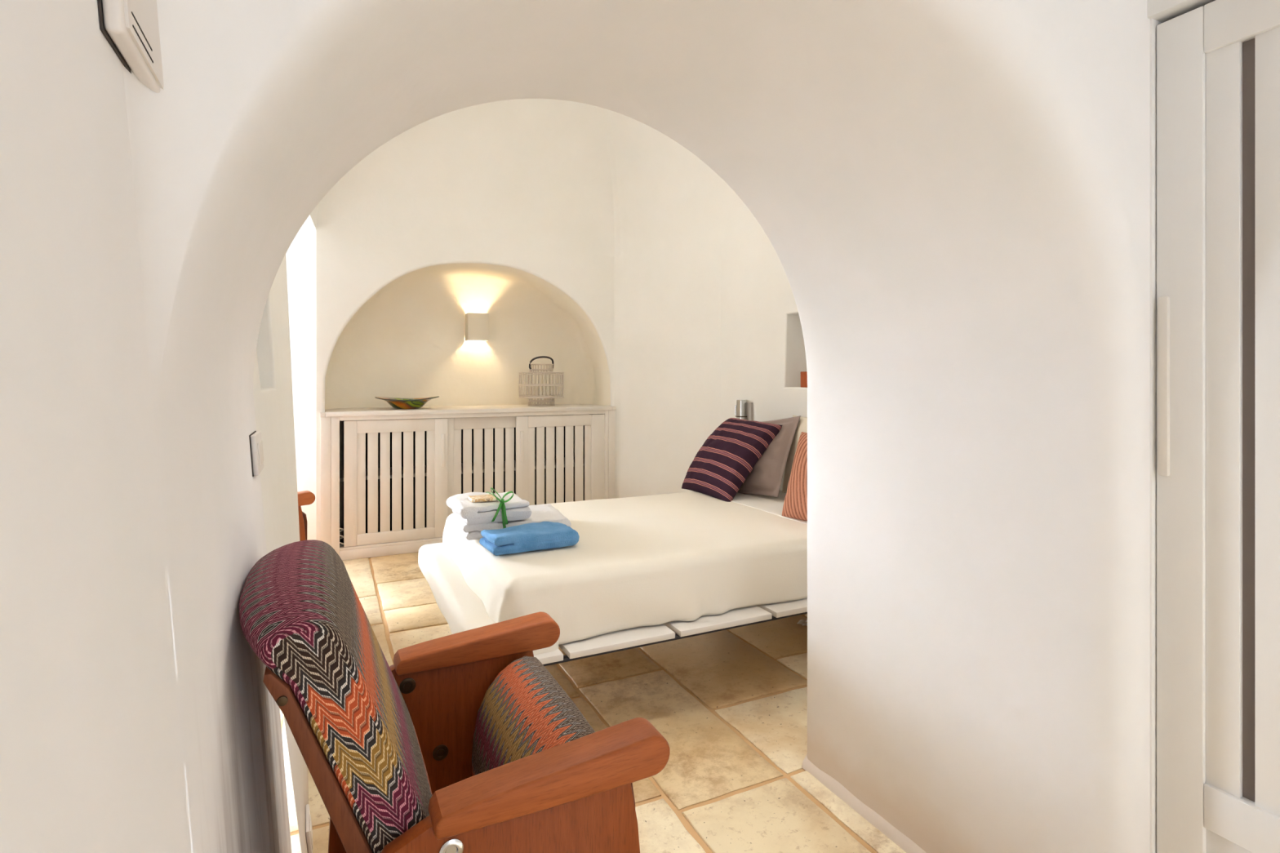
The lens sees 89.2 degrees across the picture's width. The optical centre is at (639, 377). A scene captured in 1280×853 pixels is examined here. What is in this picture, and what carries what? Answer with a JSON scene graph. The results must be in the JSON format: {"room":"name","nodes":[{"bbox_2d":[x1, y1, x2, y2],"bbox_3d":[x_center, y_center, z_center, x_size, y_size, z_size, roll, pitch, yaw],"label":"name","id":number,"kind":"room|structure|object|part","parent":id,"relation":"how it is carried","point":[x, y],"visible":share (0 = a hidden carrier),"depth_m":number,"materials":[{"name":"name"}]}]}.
{"room":"traditional dwelling","nodes":[
{"label":"traditional dwelling","id":0,"kind":"room"},
{"bbox_2d":[0,0,315,852],"bbox_3d":[-1.195,-0.060,1.172,1.069,2.620,7.750,0,0,-26],"label":"wall","id":1,"kind":"structure","parent":0,"point":[91,759],"depth_m":0.43,"materials":[{"name":"paint"}]},
{"bbox_2d":[97,0,164,93],"bbox_3d":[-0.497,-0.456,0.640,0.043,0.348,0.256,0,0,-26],"label":"air conditioner","id":2,"kind":"object","parent":1,"relation":"attached to","point":[131,27],"visible":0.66,"depth_m":0.58,"materials":[{"name":"white plastic"}]},
{"bbox_2d":[248,431,263,476],"bbox_3d":[-0.791,0.155,1.338,0.022,0.082,0.123,0,0,-26],"label":"light switch","id":3,"kind":"object","parent":1,"relation":"attached to","point":[255,440],"visible":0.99,"depth_m":1.29,"materials":[{"name":"white plastic"}]},
{"bbox_2d":[305,804,312,852],"bbox_3d":[-0.858,1.180,1.684,0.017,0.080,0.120,0,0,-27],"label":"wall socket","id":4,"kind":"object","parent":1,"relation":"attached to","point":[308,830],"visible":1,"depth_m":1.66,"materials":[{"name":"white plastic"}]},
{"bbox_2d":[315,230,614,558],"bbox_3d":[-1.318,0.129,5.139,2.220,2.258,0.620,0,0,-26],"label":"wall","id":5,"kind":"structure","parent":0,"point":[391,311],"depth_m":5.21,"materials":[{"name":"paint"}]},
{"bbox_2d":[465,312,488,341],"bbox_3d":[-1.355,-0.418,5.394,0.170,0.224,0.113,0,0,-26],"label":"wall sconce","id":6,"kind":"object","parent":5,"relation":"attached to","point":[477,325],"visible":1,"depth_m":5.34,"materials":[{"name":"beige paint"}]},
{"bbox_2d":[307,98,759,256],"bbox_3d":[-0.403,-1.671,3.434,3.238,1.349,3.564,0,0,-26],"label":"ceiling","id":7,"kind":"structure","parent":0,"point":[539,174],"depth_m":4.77,"materials":[{"name":"white paint"}]},
{"bbox_2d":[280,552,906,852],"bbox_3d":[0.022,1.256,1.677,4.300,0.013,8.400,0,0,-26],"label":"floor","id":8,"kind":"structure","parent":0,"point":[730,706],"depth_m":2.37,"materials":[{"name":"tile"}]},
{"bbox_2d":[297,490,315,541],"bbox_3d":[-2.037,0.775,3.265,0.613,0.950,0.612,0,0,-38],"label":"chair","id":9,"kind":"object","parent":8,"relation":"on","point":[304,497],"visible":0.02,"depth_m":3.20,"materials":[{"name":"brown wood"}]},
{"bbox_3d":[-1.837,0.933,3.079,0.498,0.634,0.028,0,0,-38],"label":"panel","id":10,"kind":"part","parent":9,"relation":"part of","materials":[{"name":"red wood"}]},
{"bbox_3d":[-1.770,0.598,3.131,0.362,0.065,0.070,0,0,-38],"label":"armrest","id":11,"kind":"part","parent":9,"relation":"part of","materials":[{"name":"brown wood"}]},
{"bbox_2d":[239,539,670,852],"bbox_3d":[-0.359,0.775,1.175,0.613,0.950,0.612,0,0,-26],"label":"chair","id":12,"kind":"object","parent":8,"relation":"on","point":[466,743],"visible":1,"depth_m":0.98,"materials":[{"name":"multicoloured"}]},
{"bbox_3d":[-0.506,0.539,1.105,0.288,0.479,0.494,0,0,-26],"label":"backrest","id":13,"kind":"part","parent":12,"relation":"part of","materials":[{"name":"multicoloured fabric"}]},
{"bbox_3d":[-0.439,0.933,1.434,0.498,0.634,0.028,0,0,-26],"label":"panel","id":14,"kind":"part","parent":12,"relation":"part of","materials":[{"name":"red wood"}]},
{"bbox_3d":[-0.364,0.598,1.472,0.362,0.065,0.072,0,0,-26],"label":"armrest","id":15,"kind":"part","parent":12,"relation":"part of","materials":[{"name":"brown wood"}]},
{"bbox_3d":[-0.205,0.933,0.950,0.498,0.634,0.028,0,0,-26],"label":"panel","id":16,"kind":"part","parent":12,"relation":"part of","materials":[{"name":"red wood"}]},
{"bbox_3d":[-0.194,0.815,1.254,0.180,0.385,0.457,0,0,-26],"label":"seat","id":17,"kind":"part","parent":12,"relation":"part of","materials":[{"name":"multicoloured fabric"}]},
{"bbox_3d":[-0.129,0.598,0.985,0.362,0.065,0.070,0,0,-26],"label":"armrest","id":18,"kind":"part","parent":12,"relation":"part of","materials":[{"name":"brown wood"}]},
{"bbox_2d":[320,404,616,560],"bbox_3d":[-1.312,0.743,5.122,2.168,1.015,0.645,0,0,-26],"label":"base cabinet","id":19,"kind":"object","parent":8,"relation":"on","point":[402,468],"visible":0.74,"depth_m":4.82,"materials":[{"name":"white paint"}]},
{"bbox_2d":[339,527,343,546],"bbox_3d":[-2.057,1.095,4.467,0.044,0.137,0.048,0,0,-26],"label":"cable","id":20,"kind":"object","parent":19,"relation":"in","point":[342,529],"visible":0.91,"depth_m":4.46,"materials":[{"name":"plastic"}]},
{"bbox_3d":[-1.721,0.730,4.605,0.690,0.864,0.026,0,0,-26],"label":"door","id":21,"kind":"part","parent":19,"relation":"part of","materials":[{"name":"white paint"}]},
{"bbox_3d":[-1.432,0.530,4.724,0.024,0.240,0.013,0,0,-26],"label":"handle","id":22,"kind":"part","parent":19,"relation":"part of","materials":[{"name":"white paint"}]},
{"bbox_2d":[339,457,584,481],"bbox_3d":[-1.329,0.718,5.162,2.050,0.025,0.428,0,0,-26],"label":"shelf","id":23,"kind":"object","parent":19,"relation":"attached to","point":[341,472],"depth_m":5.07,"materials":[{"name":"white paint"}]},
{"bbox_2d":[320,404,616,417],"bbox_3d":[-1.312,0.250,5.122,2.168,0.030,0.645,0,0,-26],"label":"countertop","id":24,"kind":"structure","parent":19,"relation":"on","point":[360,411],"depth_m":4.89,"materials":[{"name":"white paint"}]},
{"bbox_2d":[374,395,439,408],"bbox_3d":[-1.752,0.189,4.895,0.461,0.094,0.398,0,0,-26],"label":"dish","id":25,"kind":"object","parent":24,"relation":"on","point":[396,402],"visible":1,"depth_m":4.80,"materials":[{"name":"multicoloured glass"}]},
{"bbox_2d":[518,355,564,406],"bbox_3d":[-0.816,0.028,5.370,0.374,0.410,0.374,0,0,-26],"label":"lantern","id":26,"kind":"object","parent":24,"relation":"on","point":[550,369],"visible":1,"depth_m":5.29,"materials":[{"name":"beige wood"}]},
{"bbox_3d":[-0.811,-0.119,5.361,0.215,0.116,0.035,0,0,-26],"label":"handle","id":27,"kind":"part","parent":26,"relation":"part of","materials":[{"name":"black metal"}]},
{"bbox_3d":[-1.181,0.730,4.906,0.607,0.868,0.030,0,0,-26],"label":"door","id":28,"kind":"part","parent":19,"relation":"part of","materials":[{"name":"white paint"}]},
{"bbox_3d":[-0.905,0.530,4.979,0.024,0.240,0.013,0,0,-26],"label":"handle","id":29,"kind":"part","parent":19,"relation":"part of","materials":[{"name":"white paint"}]},
{"bbox_3d":[-0.621,0.730,5.137,0.730,0.864,0.026,0,0,-26],"label":"door","id":30,"kind":"part","parent":19,"relation":"part of","materials":[{"name":"white paint"}]},
{"bbox_2d":[417,490,807,666],"bbox_3d":[0.106,0.967,3.135,2.083,0.565,1.422,0,0,-26],"label":"bed","id":31,"kind":"object","parent":8,"relation":"on","point":[640,571],"visible":0.7,"depth_m":2.54,"materials":[{"name":"white fabric"}]},
{"bbox_2d":[454,503,571,540],"bbox_3d":[-0.580,0.644,2.935,0.469,0.073,0.342,0,0,-22],"label":"towel","id":32,"kind":"object","parent":31,"relation":"on","point":[540,513],"visible":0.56,"depth_m":2.82,"materials":[{"name":"white fabric"}]},
{"bbox_2d":[446,491,532,524],"bbox_3d":[-0.672,0.568,2.877,0.320,0.093,0.313,0,0,-26],"label":"towel","id":33,"kind":"object","parent":32,"relation":"on","point":[517,508],"visible":0.87,"depth_m":2.77,"materials":[{"name":"white fabric"}]},
{"bbox_2d":[467,493,496,502],"bbox_3d":[-0.689,0.527,2.832,0.105,0.014,0.100,0,0,-26],"label":"packet","id":34,"kind":"object","parent":33,"relation":"on","point":[481,498],"visible":0.95,"depth_m":2.80,"materials":[{"name":"beige"}]},
{"bbox_2d":[485,487,513,528],"bbox_3d":[-0.643,0.571,2.871,0.101,0.214,0.341,0,0,-26],"label":"ribbon bow","id":35,"kind":"object","parent":33,"relation":"attached to","point":[504,521],"visible":0.95,"depth_m":2.74,"materials":[{"name":"green fabric"}]},
{"bbox_2d":[479,521,579,555],"bbox_3d":[-0.451,0.643,2.639,0.360,0.076,0.218,0,0,-28],"label":"towel","id":36,"kind":"object","parent":31,"relation":"on","point":[541,535],"visible":1,"depth_m":2.56,"materials":[{"name":"blue fabric"}]},
{"bbox_3d":[0.121,0.953,3.128,2.020,0.012,1.373,0,0,-26],"label":"steel frame","id":37,"kind":"part","parent":31,"relation":"part of","materials":[{"name":"white metal"}]},
{"bbox_2d":[681,417,782,502],"bbox_3d":[0.539,0.481,3.900,0.408,0.451,0.500,0,0,-26],"label":"cushion","id":38,"kind":"object","parent":31,"relation":"on","point":[723,463],"visible":0.98,"depth_m":3.75,"materials":[{"name":"purple fabric"}]},
{"bbox_2d":[737,415,800,497],"bbox_3d":[0.705,0.474,3.884,0.247,0.510,0.592,0,0,-32],"label":"pillow","id":39,"kind":"object","parent":31,"relation":"on","point":[766,477],"visible":0.48,"depth_m":3.72,"materials":[{"name":"beige fabric"}]},
{"bbox_2d":[782,431,807,521],"bbox_3d":[0.895,0.484,3.054,0.213,0.418,0.500,0,0,-32],"label":"cushion","id":40,"kind":"object","parent":31,"relation":"on","point":[795,504],"visible":0.18,"depth_m":3.14,"materials":[{"name":"fabric"}]},
{"bbox_2d":[782,415,807,493],"bbox_3d":[1.004,0.450,3.573,0.153,0.453,0.600,0,0,-26],"label":"pillow","id":41,"kind":"object","parent":31,"relation":"on","point":[802,426],"visible":0.1,"depth_m":3.74,"materials":[{"name":"beige fabric"}]},
{"bbox_2d":[797,619,807,626],"bbox_3d":[0.839,1.243,3.296,0.088,0.014,0.083,0,0,-26],"label":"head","id":42,"kind":"object","parent":8,"relation":"on","point":[802,622],"visible":0.62,"depth_m":3.29},
{"bbox_2d":[1146,0,1279,852],"bbox_3d":[1.602,0.220,0.661,0.550,2.060,1.656,0,0,-26],"label":"wardrobe","id":43,"kind":"object","parent":8,"relation":"on","point":[1215,64],"visible":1,"depth_m":1.21,"materials":[{"name":"white paint"}]},
{"bbox_3d":[1.027,0.017,1.273,0.012,0.352,0.018,0,0,-26],"label":"handle","id":44,"kind":"part","parent":43,"relation":"part of","materials":[{"name":"white paint"}]},
{"bbox_3d":[1.604,0.235,0.666,0.542,2.030,1.644,0,0,-26],"label":"frame","id":45,"kind":"part","parent":43,"relation":"part of","materials":[{"name":"white paint"}]},
{"bbox_3d":[1.224,0.076,0.922,0.003,1.373,0.680,0,0,-26],"label":"panel","id":46,"kind":"part","parent":43,"relation":"part of","materials":[{"name":"brown"}]},
{"bbox_2d":[122,0,1150,852],"bbox_3d":[0.448,-0.060,1.533,2.980,2.620,0.930,0,0,-26],"label":"wall","id":47,"kind":"structure","parent":0,"point":[951,197],"depth_m":1.34,"materials":[{"name":"paint"}]},
{"bbox_2d":[801,754,926,852],"bbox_3d":[0.732,1.229,1.670,0.028,0.046,0.930,0,0,-26],"label":"trim","id":48,"kind":"structure","parent":47,"relation":"attached to","point":[903,842],"depth_m":1.85,"materials":[{"name":"paint"}]},
{"bbox_2d":[614,239,720,498],"bbox_3d":[0.213,0.125,5.024,1.043,2.250,0.074,0,0,40],"label":"wall","id":49,"kind":"structure","parent":0,"point":[668,302],"depth_m":5.09,"materials":[{"name":"white paint"}]},
{"bbox_2d":[720,224,807,490],"bbox_3d":[1.199,0.125,3.689,0.260,2.250,2.300,0,0,-26],"label":"wall","id":50,"kind":"structure","parent":0,"point":[763,359],"depth_m":4.27,"materials":[{"name":"white paint"}]},
{"bbox_2d":[734,400,752,420],"bbox_3d":[0.686,0.300,4.369,0.070,0.300,0.160,0,0,-26],"label":"reading lamp","id":51,"kind":"object","parent":50,"relation":"attached to","point":[743,410],"visible":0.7,"depth_m":4.33,"materials":[{"name":"silver metal"}]},
{"bbox_3d":[0.730,0.307,4.335,0.020,0.285,0.060,0,0,-26],"label":"wall plate","id":52,"kind":"part","parent":51,"relation":"part of","materials":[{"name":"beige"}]},
{"bbox_2d":[800,371,807,387],"bbox_3d":[1.046,0.012,3.924,0.100,0.096,0.115,0,0,-26],"label":"wooden box","id":53,"kind":"object","parent":50,"relation":"in","point":[803,374],"visible":0.29,"depth_m":3.92,"materials":[{"name":"orange wood"}]}
]}

